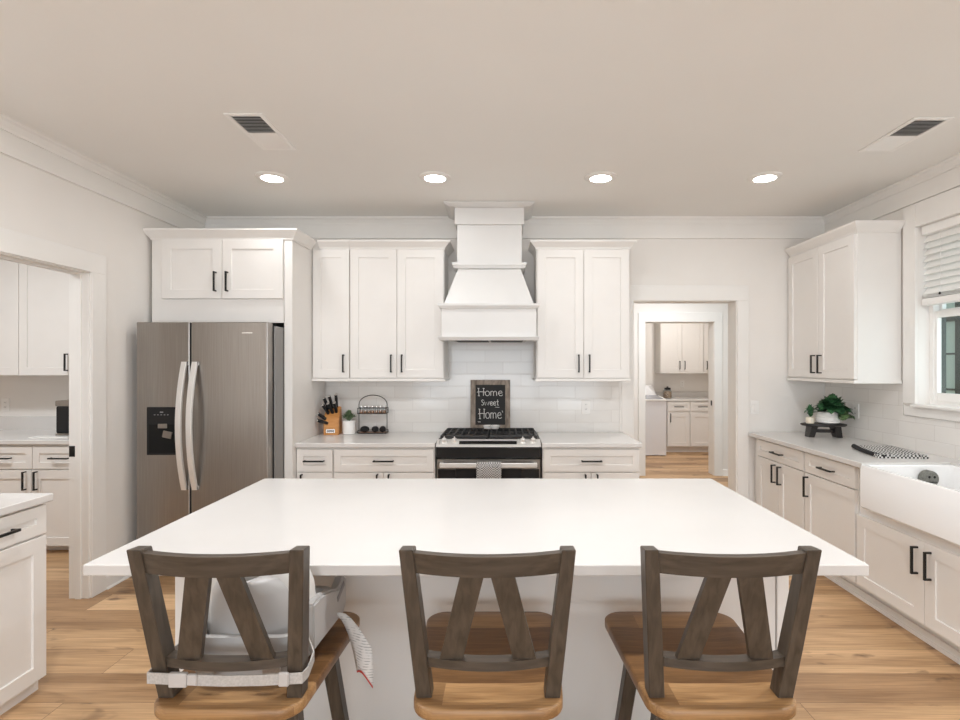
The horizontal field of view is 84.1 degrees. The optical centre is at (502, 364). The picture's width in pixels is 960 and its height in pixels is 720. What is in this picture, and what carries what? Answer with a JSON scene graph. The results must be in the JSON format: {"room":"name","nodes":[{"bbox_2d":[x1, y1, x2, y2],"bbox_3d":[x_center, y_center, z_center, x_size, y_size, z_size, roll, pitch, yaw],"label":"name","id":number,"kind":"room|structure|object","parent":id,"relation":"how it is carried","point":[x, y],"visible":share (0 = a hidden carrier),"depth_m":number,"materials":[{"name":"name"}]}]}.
{"room":"kitchen","nodes":[
{"label":"kitchen","id":0,"kind":"room"},
{"bbox_2d":[0,376,68,415],"bbox_3d":[-3.920,0.090,2.650,2.560,2.665,4.300,0,0,0],"label":"wall","id":1,"kind":"structure","parent":0,"point":[28,395],"depth_m":4.65,"materials":[{"name":"paint"}]},
{"bbox_2d":[1,398,9,410],"bbox_3d":[-4.345,0.348,4.646,0.072,0.116,0.008,0,0,0],"label":"wall outlet","id":2,"kind":"object","parent":1,"relation":"attached to","point":[5,402],"visible":1,"depth_m":4.64,"materials":[{"name":"white plastic"}]},
{"bbox_2d":[0,259,68,375],"bbox_3d":[-3.705,-0.442,4.460,1.300,1.060,0.371,0,0,0],"label":"upper cabinet","id":3,"kind":"object","parent":1,"relation":"attached to","point":[34,301],"visible":0.46,"depth_m":4.32,"materials":[{"name":"paint"}]},
{"bbox_2d":[0,153,176,553],"bbox_3d":[-2.585,0.090,0.225,0.110,2.665,8.850,0,0,0],"label":"wall","id":4,"kind":"structure","parent":0,"point":[35,202],"depth_m":3.46,"materials":[{"name":"paint"}]},
{"bbox_2d":[0,252,89,598],"bbox_3d":[-2.584,0.427,2.825,0.121,1.992,0.858,0,0,0],"label":"door jamb","id":5,"kind":"object","parent":4,"relation":"in","point":[79,280],"depth_m":3.24,"materials":[{"name":"paint"}]},
{"bbox_2d":[69,446,74,456],"bbox_3d":[-2.622,0.526,3.241,0.044,0.066,0.003,0,0,0],"label":"strike plate","id":6,"kind":"object","parent":5,"relation":"attached to","point":[71,448],"visible":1,"depth_m":3.24,"materials":[{"name":"black metal"}]},
{"bbox_2d":[0,227,105,597],"bbox_3d":[-2.520,0.367,2.844,0.020,2.112,1.048,0,0,0],"label":"trim","id":7,"kind":"structure","parent":4,"relation":"attached to","point":[12,242],"depth_m":3.27,"materials":[{"name":"paint"}]},
{"bbox_2d":[106,576,130,589],"bbox_3d":[-2.516,1.383,3.914,0.028,0.080,1.092,0,0,0],"label":"baseboard","id":8,"kind":"structure","parent":4,"relation":"attached to","point":[111,581],"depth_m":3.43,"materials":[{"name":"paint"}]},
{"bbox_2d":[0,129,959,238],"bbox_3d":[0.100,-1.155,0.150,5.260,0.175,8.700,0,0,0],"label":"trim","id":9,"kind":"structure","parent":4,"relation":"attached to","point":[12,146],"depth_m":4.48,"materials":[{"name":"paint"}]},
{"bbox_2d":[0,113,959,224],"bbox_3d":[0.100,-1.211,0.141,5.224,0.062,8.682,0,0,0],"label":"trim","id":10,"kind":"structure","parent":4,"relation":"attached to","point":[7,124],"depth_m":4.44,"materials":[{"name":"paint"}]},
{"bbox_2d":[0,0,959,215],"bbox_3d":[-0.300,-1.267,2.675,9.800,0.050,14.050,0,0,0],"label":"ceiling","id":11,"kind":"structure","parent":0,"point":[685,101],"depth_m":2.48,"materials":[{"name":"paint"}]},
{"bbox_2d":[223,113,296,149],"bbox_3d":[-1.283,-1.238,2.840,0.194,0.008,0.440,0,0,0],"label":"ceiling vent","id":12,"kind":"object","parent":11,"relation":"in","point":[256,126],"visible":1,"depth_m":2.81,"materials":[{"name":"white plastic"}]},
{"bbox_2d":[254,171,288,182],"bbox_3d":[-1.526,-1.231,3.515,0.214,0.022,0.214,0,0,0],"label":"recessed light","id":13,"kind":"object","parent":11,"relation":"in","point":[267,176],"visible":1,"depth_m":3.48,"materials":[{"name":"paint"}]},
{"bbox_2d":[419,171,450,182],"bbox_3d":[-0.449,-1.231,3.515,0.214,0.022,0.214,0,0,0],"label":"recessed light","id":14,"kind":"object","parent":11,"relation":"in","point":[429,176],"visible":1,"depth_m":3.48,"materials":[{"name":"white"}]},
{"bbox_2d":[584,171,616,182],"bbox_3d":[0.645,-1.231,3.515,0.214,0.022,0.214,0,0,0],"label":"recessed light","id":15,"kind":"object","parent":11,"relation":"in","point":[600,176],"visible":1,"depth_m":3.48,"materials":[{"name":"white"}]},
{"bbox_2d":[747,171,782,182],"bbox_3d":[1.730,-1.231,3.515,0.214,0.022,0.214,0,0,0],"label":"recessed light","id":16,"kind":"object","parent":11,"relation":"in","point":[763,177],"visible":1,"depth_m":3.48,"materials":[{"name":"white"}]},
{"bbox_2d":[858,117,953,151],"bbox_3d":[2.161,-1.238,2.877,0.202,0.008,0.426,0,0,0],"label":"ceiling vent","id":17,"kind":"object","parent":11,"relation":"in","point":[916,127],"visible":1,"depth_m":2.85,"materials":[{"name":"white plastic"}]},
{"bbox_2d":[0,452,959,719],"bbox_3d":[-0.300,1.448,2.750,9.800,0.050,13.900,0,0,0],"label":"floor","id":18,"kind":"structure","parent":0,"point":[857,663],"depth_m":2.54,"materials":[{"name":"brown wood"}]},
{"bbox_2d":[0,503,45,715],"bbox_3d":[-2.222,1.010,1.917,0.516,0.827,0.835,0,0,0],"label":"base cabinet","id":19,"kind":"object","parent":18,"relation":"on","point":[22,539],"visible":0.99,"depth_m":2.22,"materials":[{"name":"paint"}]},
{"bbox_2d":[0,493,52,515],"bbox_3d":[-2.243,0.580,1.913,0.525,0.032,0.865,0,0,0],"label":"countertop","id":20,"kind":"structure","parent":19,"relation":"on","point":[9,502],"depth_m":2.24,"materials":[{"name":"stone"}]},
{"bbox_2d":[0,445,68,549],"bbox_3d":[-3.550,1.010,4.297,0.900,0.827,0.666,0,0,0],"label":"base cabinet","id":21,"kind":"object","parent":18,"relation":"on","point":[23,468],"visible":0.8,"depth_m":4.01,"materials":[{"name":"paint"}]},
{"bbox_2d":[0,416,68,444],"bbox_3d":[-3.540,0.522,4.317,1.720,0.148,0.664,0,0,0],"label":"countertop","id":22,"kind":"structure","parent":21,"relation":"on","point":[14,430],"depth_m":4.58,"materials":[{"name":"stone"}]},
{"bbox_2d":[28,436,68,437],"bbox_3d":[-3.510,0.560,4.145,0.300,0.008,0.090,0,0,0],"label":"cutting board","id":23,"kind":"object","parent":22,"relation":"on","point":[33,436],"visible":0.76,"depth_m":4.10,"materials":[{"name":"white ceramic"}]},
{"bbox_2d":[55,400,68,435],"bbox_3d":[-3.415,0.423,4.360,0.276,0.280,0.290,0,0,0],"label":"toaster oven","id":24,"kind":"object","parent":22,"relation":"on","point":[62,409],"visible":0.27,"depth_m":4.22,"materials":[{"name":"black metal"}]},
{"bbox_2d":[137,322,283,538],"bbox_3d":[-2.010,0.567,3.935,0.896,1.713,0.930,0,0,0],"label":"refrigerator","id":25,"kind":"object","parent":18,"relation":"on","point":[210,395],"visible":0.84,"depth_m":3.57,"materials":[{"name":"grey metal"}]},
{"bbox_2d":[126,546,359,719],"bbox_3d":[-0.664,0.954,1.478,0.425,1.055,0.552,0,0,0],"label":"bar stool","id":26,"kind":"object","parent":18,"relation":"on","point":[273,702],"visible":0.87,"depth_m":1.26,"materials":[{"name":"brown wood"}]},
{"bbox_2d":[147,570,373,687],"bbox_3d":[-0.614,0.726,1.477,0.481,0.409,0.440,0,0,0],"label":"seat","id":27,"kind":"object","parent":26,"relation":"on","point":[269,593],"visible":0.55,"depth_m":1.36,"materials":[{"name":"grey plastic"}]},
{"bbox_2d":[284,240,324,478],"bbox_3d":[-1.530,0.248,4.140,0.057,2.350,0.700,0,0,0],"label":"end panel","id":28,"kind":"object","parent":18,"relation":"on","point":[303,396],"visible":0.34,"depth_m":3.90,"materials":[{"name":"paint"}]},
{"bbox_2d":[297,448,333,478],"bbox_3d":[-1.365,1.010,4.152,0.268,0.827,0.676,0,0,0],"label":"base cabinet","id":29,"kind":"object","parent":18,"relation":"on","point":[312,463],"visible":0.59,"depth_m":3.85,"materials":[{"name":"paint"}]},
{"bbox_2d":[334,447,436,478],"bbox_3d":[-0.862,1.010,4.152,0.735,0.827,0.676,0,0,0],"label":"base cabinet","id":30,"kind":"object","parent":18,"relation":"on","point":[349,463],"visible":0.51,"depth_m":3.85,"materials":[{"name":"paint"}]},
{"bbox_2d":[295,432,442,447],"bbox_3d":[-0.995,0.580,4.162,1.010,0.032,0.654,0,0,0],"label":"countertop","id":31,"kind":"structure","parent":30,"relation":"on","point":[389,439],"depth_m":3.97,"materials":[{"name":"stone"}]},
{"bbox_2d":[316,394,341,434],"bbox_3d":[-1.414,0.398,4.322,0.172,0.330,0.192,0,0,-6],"label":"knife block","id":32,"kind":"object","parent":31,"relation":"on","point":[332,420],"visible":1,"depth_m":4.29,"materials":[{"name":"brown wood"}]},
{"bbox_2d":[341,410,355,434],"bbox_3d":[-1.256,0.464,4.346,0.128,0.200,0.121,0,0,0],"label":"potted plant","id":33,"kind":"object","parent":31,"relation":"on","point":[348,426],"visible":1,"depth_m":4.31,"materials":[{"name":"green plant"}]},
{"bbox_2d":[357,395,387,433],"bbox_3d":[-1.075,0.403,4.400,0.239,0.316,0.096,0,0,0],"label":"wire rack","id":34,"kind":"object","parent":31,"relation":"on","point":[370,431],"visible":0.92,"depth_m":4.39,"materials":[{"name":"black metal"}]},
{"bbox_2d":[360,426,368,431],"bbox_3d":[-1.143,0.530,4.400,0.076,0.052,0.060,0,0,0],"label":"bundle","id":35,"kind":"object","parent":34,"relation":"on","point":[362,427],"visible":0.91,"depth_m":4.38,"materials":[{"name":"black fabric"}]},
{"bbox_2d":[357,429,387,433],"bbox_3d":[-1.075,0.548,4.400,0.237,0.025,0.096,0,0,0],"label":"tray","id":36,"kind":"object","parent":34,"relation":"on","point":[370,431],"depth_m":4.39,"materials":[{"name":"black metal"}]},
{"bbox_2d":[357,407,387,413],"bbox_3d":[-1.075,0.377,4.400,0.237,0.050,0.096,0,0,0],"label":"spice jars","id":37,"kind":"object","parent":34,"relation":"on","point":[360,408],"depth_m":4.35,"materials":[{"name":"clear glass"}]},
{"bbox_2d":[372,426,378,431],"bbox_3d":[-1.057,0.530,4.400,0.058,0.052,0.060,0,0,0],"label":"bundle","id":38,"kind":"object","parent":34,"relation":"on","point":[376,428],"visible":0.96,"depth_m":4.38,"materials":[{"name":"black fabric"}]},
{"bbox_2d":[379,426,385,431],"bbox_3d":[-0.995,0.530,4.400,0.054,0.052,0.060,0,0,0],"label":"bundle","id":39,"kind":"object","parent":34,"relation":"on","point":[382,428],"visible":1,"depth_m":4.38,"materials":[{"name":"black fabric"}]},
{"bbox_2d":[175,576,788,719],"bbox_3d":[-0.073,1.009,2.239,2.143,0.828,0.782,0,0,0],"label":"kitchen island","id":40,"kind":"object","parent":18,"relation":"on","point":[593,666],"visible":0.12,"depth_m":1.86,"materials":[{"name":"paint"}]},
{"bbox_2d":[83,479,868,575],"bbox_3d":[-0.076,0.580,2.073,2.222,0.031,1.146,0,0,0],"label":"island countertop","id":41,"kind":"structure","parent":40,"relation":"on","point":[350,527],"depth_m":1.89,"materials":[{"name":"stone"}]},
{"bbox_2d":[399,546,575,719],"bbox_3d":[-0.036,0.954,1.478,0.425,1.055,0.552,0,0,0],"label":"bar stool","id":42,"kind":"object","parent":18,"relation":"on","point":[468,664],"visible":1,"depth_m":1.26,"materials":[{"name":"brown wood"}]},
{"bbox_2d":[436,428,540,478],"bbox_3d":[-0.105,0.973,4.140,0.760,0.901,0.676,0,0,0],"label":"gas range","id":43,"kind":"object","parent":18,"relation":"on","point":[458,450],"visible":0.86,"depth_m":3.86,"materials":[{"name":"black metal"}]},
{"bbox_2d":[476,462,500,478],"bbox_3d":[-0.101,0.850,3.809,0.178,0.316,0.048,0,0,0],"label":"dish towel","id":44,"kind":"object","parent":43,"relation":"hanging from","point":[484,470],"visible":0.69,"depth_m":3.79,"materials":[{"name":"grey fabric"}]},
{"bbox_2d":[439,431,538,438],"bbox_3d":[-0.105,0.562,4.199,0.758,0.021,0.558,0,0,0],"label":"cooktop","id":45,"kind":"object","parent":43,"relation":"in","point":[452,433],"depth_m":4.00,"materials":[{"name":"black metal"}]},
{"bbox_2d":[470,380,509,429],"bbox_3d":[-0.106,0.334,4.463,0.333,0.418,0.040,0,0,0],"label":"chalkboard sign","id":46,"kind":"object","parent":43,"relation":"on","point":[489,399],"visible":0.98,"depth_m":4.46,"materials":[{"name":"black wood"}]},
{"bbox_2d":[483,425,499,428],"bbox_3d":[-0.095,0.508,4.360,0.144,0.027,0.084,0,0,0],"label":"spoon rest","id":47,"kind":"object","parent":43,"relation":"on","point":[484,426],"visible":1,"depth_m":4.33,"materials":[{"name":"white ceramic"}]},
{"bbox_2d":[541,446,638,478],"bbox_3d":[0.639,1.010,4.152,0.706,0.827,0.676,0,0,0],"label":"base cabinet","id":48,"kind":"object","parent":18,"relation":"on","point":[556,463],"visible":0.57,"depth_m":3.85,"materials":[{"name":"paint"}]},
{"bbox_2d":[536,432,641,447],"bbox_3d":[0.642,0.580,4.156,0.722,0.032,0.642,0,0,0],"label":"countertop","id":49,"kind":"structure","parent":48,"relation":"on","point":[547,439],"depth_m":3.97,"materials":[{"name":"stone"}]},
{"bbox_2d":[645,386,666,455],"bbox_3d":[2.238,0.884,8.615,0.626,1.078,0.670,0,0,0],"label":"washing machine","id":50,"kind":"object","parent":18,"relation":"on","point":[655,405],"visible":0.45,"depth_m":8.30,"materials":[{"name":"white metal"}]},
{"bbox_2d":[666,401,689,451],"bbox_3d":[2.846,1.004,8.860,0.369,0.837,0.560,0,0,0],"label":"base cabinet","id":51,"kind":"object","parent":18,"relation":"on","point":[677,412],"visible":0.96,"depth_m":8.62,"materials":[{"name":"paint"}]},
{"bbox_2d":[655,392,707,400],"bbox_3d":[3.115,0.523,8.876,0.990,0.126,0.538,0,0,0],"label":"countertop","id":52,"kind":"structure","parent":51,"relation":"on","point":[676,396],"depth_m":9.13,"materials":[{"name":"stone"}]},
{"bbox_2d":[663,386,671,397],"bbox_3d":[2.753,0.457,8.906,0.144,0.200,0.142,0,0,0],"label":"glass jar","id":53,"kind":"object","parent":52,"relation":"on","point":[667,394],"visible":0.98,"depth_m":8.86,"materials":[{"name":"clear glass"}]},
{"bbox_2d":[688,401,707,451],"bbox_3d":[3.232,1.004,8.860,0.393,0.837,0.560,0,0,0],"label":"base cabinet","id":54,"kind":"object","parent":18,"relation":"on","point":[698,410],"visible":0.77,"depth_m":8.62,"materials":[{"name":"paint"}]},
{"bbox_2d":[605,546,821,719],"bbox_3d":[0.531,0.954,1.478,0.425,1.055,0.552,0,0,0],"label":"bar stool","id":55,"kind":"object","parent":18,"relation":"on","point":[697,664],"visible":1,"depth_m":1.27,"materials":[{"name":"brown wood"}]},
{"bbox_2d":[755,438,806,529],"bbox_3d":[2.392,1.010,4.093,0.656,0.827,0.755,0,0,0],"label":"base cabinet","id":56,"kind":"object","parent":18,"relation":"on","point":[779,469],"visible":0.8,"depth_m":4.01,"materials":[{"name":"paint"}]},
{"bbox_2d":[802,453,871,594],"bbox_3d":[2.392,1.010,3.439,0.656,0.827,0.542,0,0,0],"label":"base cabinet","id":57,"kind":"object","parent":18,"relation":"on","point":[830,488],"visible":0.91,"depth_m":3.39,"materials":[{"name":"paint"}]},
{"bbox_2d":[857,506,959,649],"bbox_3d":[2.392,1.010,2.631,0.656,0.827,1.063,0,0,0],"label":"base cabinet","id":58,"kind":"object","parent":18,"relation":"on","point":[915,573],"visible":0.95,"depth_m":2.73,"materials":[{"name":"paint"}]},
{"bbox_2d":[748,432,959,467],"bbox_3d":[2.393,0.580,3.270,0.655,0.032,2.440,0,0,0],"label":"countertop","id":59,"kind":"structure","parent":58,"relation":"on","point":[824,445],"depth_m":3.64,"materials":[{"name":"stone"}]},
{"bbox_2d":[800,422,846,437],"bbox_3d":[2.512,0.511,4.170,0.332,0.106,0.196,0,0,8],"label":"riser","id":60,"kind":"object","parent":59,"relation":"on","point":[835,430],"visible":0.88,"depth_m":4.14,"materials":[{"name":"brown wood"}]},
{"bbox_2d":[804,404,816,423],"bbox_3d":[2.402,0.382,4.172,0.091,0.150,0.088,0,0,-22],"label":"potted plant","id":61,"kind":"object","parent":60,"relation":"on","point":[810,420],"visible":1,"depth_m":4.16,"materials":[{"name":"green plant"}]},
{"bbox_2d":[814,393,854,423],"bbox_3d":[2.563,0.338,4.138,0.284,0.238,0.290,0,0,0],"label":"potted plant","id":62,"kind":"object","parent":60,"relation":"on","point":[831,409],"visible":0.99,"depth_m":4.09,"materials":[{"name":"green plant"}]},
{"bbox_2d":[851,444,928,458],"bbox_3d":[2.447,0.547,3.410,0.296,0.032,0.438,0,0,10],"label":"folded towel","id":63,"kind":"object","parent":59,"relation":"on","point":[876,451],"visible":1,"depth_m":3.30,"materials":[{"name":"black fabric"}]},
{"bbox_2d":[860,464,959,546],"bbox_3d":[2.310,0.695,2.620,0.530,0.247,0.880,0,0,0],"label":"farmhouse sink","id":64,"kind":"object","parent":59,"relation":"in","point":[895,492],"visible":1,"depth_m":2.74,"materials":[{"name":"white ceramic"}]},
{"bbox_2d":[918,470,938,484],"bbox_3d":[2.400,0.640,3.000,0.092,0.092,0.048,0,0,0],"label":"sponge","id":65,"kind":"object","parent":64,"relation":"in","point":[929,476],"visible":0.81,"depth_m":2.98,"materials":[{"name":"black"}]},
{"bbox_2d":[825,576,959,664],"bbox_3d":[2.179,1.397,3.285,0.029,0.052,2.370,0,0,0],"label":"toe kick","id":66,"kind":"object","parent":58,"relation":"attached to","point":[945,648],"depth_m":2.90,"materials":[{"name":"paint"}]},
{"bbox_2d":[313,239,824,501],"bbox_3d":[0.180,0.090,4.575,5.420,2.665,0.150,0,0,0],"label":"wall","id":67,"kind":"structure","parent":0,"point":[760,264],"depth_m":4.50,"materials":[{"name":"paint"}]},
{"bbox_2d":[143,228,316,327],"bbox_3d":[-2.000,-0.632,4.107,1.103,0.660,0.746,0,0,0],"label":"upper cabinet","id":68,"kind":"object","parent":67,"relation":"attached to","point":[199,274],"visible":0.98,"depth_m":3.78,"materials":[{"name":"paint"}]},
{"bbox_2d":[311,240,349,380],"bbox_3d":[-1.352,-0.423,4.312,0.294,1.102,0.357,0,0,0],"label":"upper cabinet","id":69,"kind":"object","parent":67,"relation":"attached to","point":[331,259],"visible":0.92,"depth_m":4.17,"materials":[{"name":"paint"}]},
{"bbox_2d":[348,240,453,380],"bbox_3d":[-0.808,-0.423,4.312,0.790,1.102,0.357,0,0,0],"label":"upper cabinet","id":70,"kind":"object","parent":67,"relation":"attached to","point":[397,287],"visible":0.98,"depth_m":4.18,"materials":[{"name":"paint"}]},
{"bbox_2d":[327,340,619,431],"bbox_3d":[-0.253,0.178,4.496,2.475,0.800,0.008,0,0,0],"label":"wall tile","id":71,"kind":"structure","parent":67,"relation":"attached to","point":[413,406],"depth_m":4.49,"materials":[{"name":"white tile"}]},
{"bbox_2d":[582,400,589,413],"bbox_3d":[0.700,0.353,4.488,0.072,0.116,0.008,0,0,0],"label":"wall outlet","id":72,"kind":"object","parent":71,"relation":"attached to","point":[585,403],"visible":1,"depth_m":4.49,"materials":[{"name":"white plastic"}]},
{"bbox_2d":[438,201,539,341],"bbox_3d":[-0.105,-0.711,4.189,0.748,1.058,0.583,0,0,0],"label":"range hood","id":73,"kind":"object","parent":67,"relation":"attached to","point":[489,299],"visible":1,"depth_m":4.05,"materials":[{"name":"paint"}]},
{"bbox_2d":[528,240,636,380],"bbox_3d":[0.629,-0.423,4.312,0.834,1.102,0.357,0,0,0],"label":"upper cabinet","id":74,"kind":"object","parent":67,"relation":"attached to","point":[581,287],"visible":1,"depth_m":4.18,"materials":[{"name":"paint"}]},
{"bbox_2d":[620,381,621,431],"bbox_3d":[0.993,0.341,4.493,0.015,0.446,0.014,0,0,0],"label":"trim","id":75,"kind":"structure","parent":67,"relation":"attached to","point":[620,381],"depth_m":4.49,"materials":[{"name":"paint"}]},
{"bbox_2d":[622,285,748,498],"bbox_3d":[1.535,0.376,4.490,1.070,2.095,0.020,0,0,0],"label":"trim","id":76,"kind":"structure","parent":67,"relation":"attached to","point":[739,293],"depth_m":4.48,"materials":[{"name":"paint"}]},
{"bbox_2d":[634,301,736,492],"bbox_3d":[1.538,0.440,4.575,0.879,1.967,0.159,0,0,0],"label":"door jamb","id":77,"kind":"object","parent":67,"relation":"in","point":[732,305],"depth_m":4.56,"materials":[{"name":"paint"}]},
{"bbox_2d":[750,400,758,413],"bbox_3d":[2.128,0.358,4.495,0.072,0.116,0.010,0,0,0],"label":"light switch","id":78,"kind":"object","parent":67,"relation":"attached to","point":[754,404],"visible":1,"depth_m":4.49,"materials":[{"name":"white plastic"}]},
{"bbox_2d":[645,323,707,391],"bbox_3d":[2.750,0.090,8.135,3.300,2.665,2.230,0,0,0],"label":"wall","id":79,"kind":"structure","parent":0,"point":[693,382],"depth_m":9.15,"materials":[{"name":"paint"}]},
{"bbox_2d":[655,323,703,372],"bbox_3d":[2.973,-0.326,8.967,0.717,0.932,0.351,0,0,0],"label":"upper cabinet","id":80,"kind":"object","parent":79,"relation":"attached to","point":[678,346],"visible":0.91,"depth_m":8.84,"materials":[{"name":"paint"}]},
{"bbox_2d":[703,323,707,372],"bbox_3d":[3.519,-0.326,8.967,0.366,0.932,0.351,0,0,0],"label":"upper cabinet","id":81,"kind":"object","parent":79,"relation":"attached to","point":[705,325],"visible":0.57,"depth_m":8.83,"materials":[{"name":"paint"}]},
{"bbox_2d":[634,304,727,468],"bbox_3d":[2.200,0.090,6.935,4.400,2.665,0.170,0,0,0],"label":"wall","id":82,"kind":"structure","parent":0,"point":[638,308],"depth_m":6.85,"materials":[{"name":"paint"}]},
{"bbox_2d":[645,322,713,474],"bbox_3d":[2.273,0.433,6.936,0.892,1.979,0.179,0,0,0],"label":"door jamb","id":83,"kind":"object","parent":82,"relation":"in","point":[710,324],"depth_m":6.92,"materials":[{"name":"paint"}]},
{"bbox_2d":[638,313,722,475],"bbox_3d":[2.280,0.374,6.840,1.083,2.097,0.020,0,0,0],"label":"trim","id":84,"kind":"structure","parent":82,"relation":"attached to","point":[717,318],"depth_m":6.83,"materials":[{"name":"paint"}]},
{"bbox_2d":[723,469,727,475],"bbox_3d":[3.611,1.383,6.836,1.578,0.080,0.028,0,0,0],"label":"baseboard","id":85,"kind":"structure","parent":82,"relation":"attached to","point":[725,471],"depth_m":6.83,"materials":[{"name":"paint"}]},
{"bbox_2d":[875,209,959,405],"bbox_3d":[2.810,0.090,0.150,0.160,2.665,8.700,0,0,0],"label":"wall","id":86,"kind":"structure","parent":0,"point":[923,311],"depth_m":3.50,"materials":[{"name":"paint"}]},
{"bbox_2d":[785,220,904,383],"bbox_3d":[2.542,-0.423,4.030,0.357,1.102,0.895,0,0,0],"label":"upper cabinet","id":87,"kind":"object","parent":86,"relation":"attached to","point":[844,281],"visible":1,"depth_m":3.69,"materials":[{"name":"paint"}]},
{"bbox_2d":[825,381,959,459],"bbox_3d":[2.726,0.343,2.849,0.008,0.470,3.299,0,0,0],"label":"wall tile","id":88,"kind":"structure","parent":86,"relation":"attached to","point":[882,419],"depth_m":3.73,"materials":[{"name":"white tile"}]},
{"bbox_2d":[853,403,858,418],"bbox_3d":[2.718,0.353,4.100,0.008,0.116,0.072,0,0,0],"label":"wall outlet","id":89,"kind":"object","parent":88,"relation":"attached to","point":[855,405],"visible":0.95,"depth_m":4.09,"materials":[{"name":"white plastic"}]},
{"bbox_2d":[903,186,959,421],"bbox_3d":[2.785,-0.362,2.624,0.201,1.401,1.968,0,0,0],"label":"window","id":90,"kind":"structure","parent":86,"relation":"in","point":[946,204],"depth_m":3.47,"materials":[{"name":"paint"}]},
{"bbox_2d":[922,214,959,305],"bbox_3d":[2.770,-0.646,2.630,0.070,0.518,1.716,0,0,0],"label":"window blind","id":91,"kind":"object","parent":90,"relation":"attached to","point":[942,259],"visible":1,"depth_m":3.34,"materials":[{"name":"white plastic"}]},
{"bbox_3d":[4.330,-0.197,3.450,0.120,3.450,6.900,0,0,0],"label":"wall","id":92,"kind":"structure","parent":0,"visible":0},
{"bbox_2d":[946,289,959,393],"bbox_3d":[4.230,-0.022,4.725,0.060,1.800,1.550,0,0,0],"label":"window","id":93,"kind":"structure","parent":92,"relation":"in","point":[952,323],"depth_m":4.99,"materials":[{"name":"grey"}]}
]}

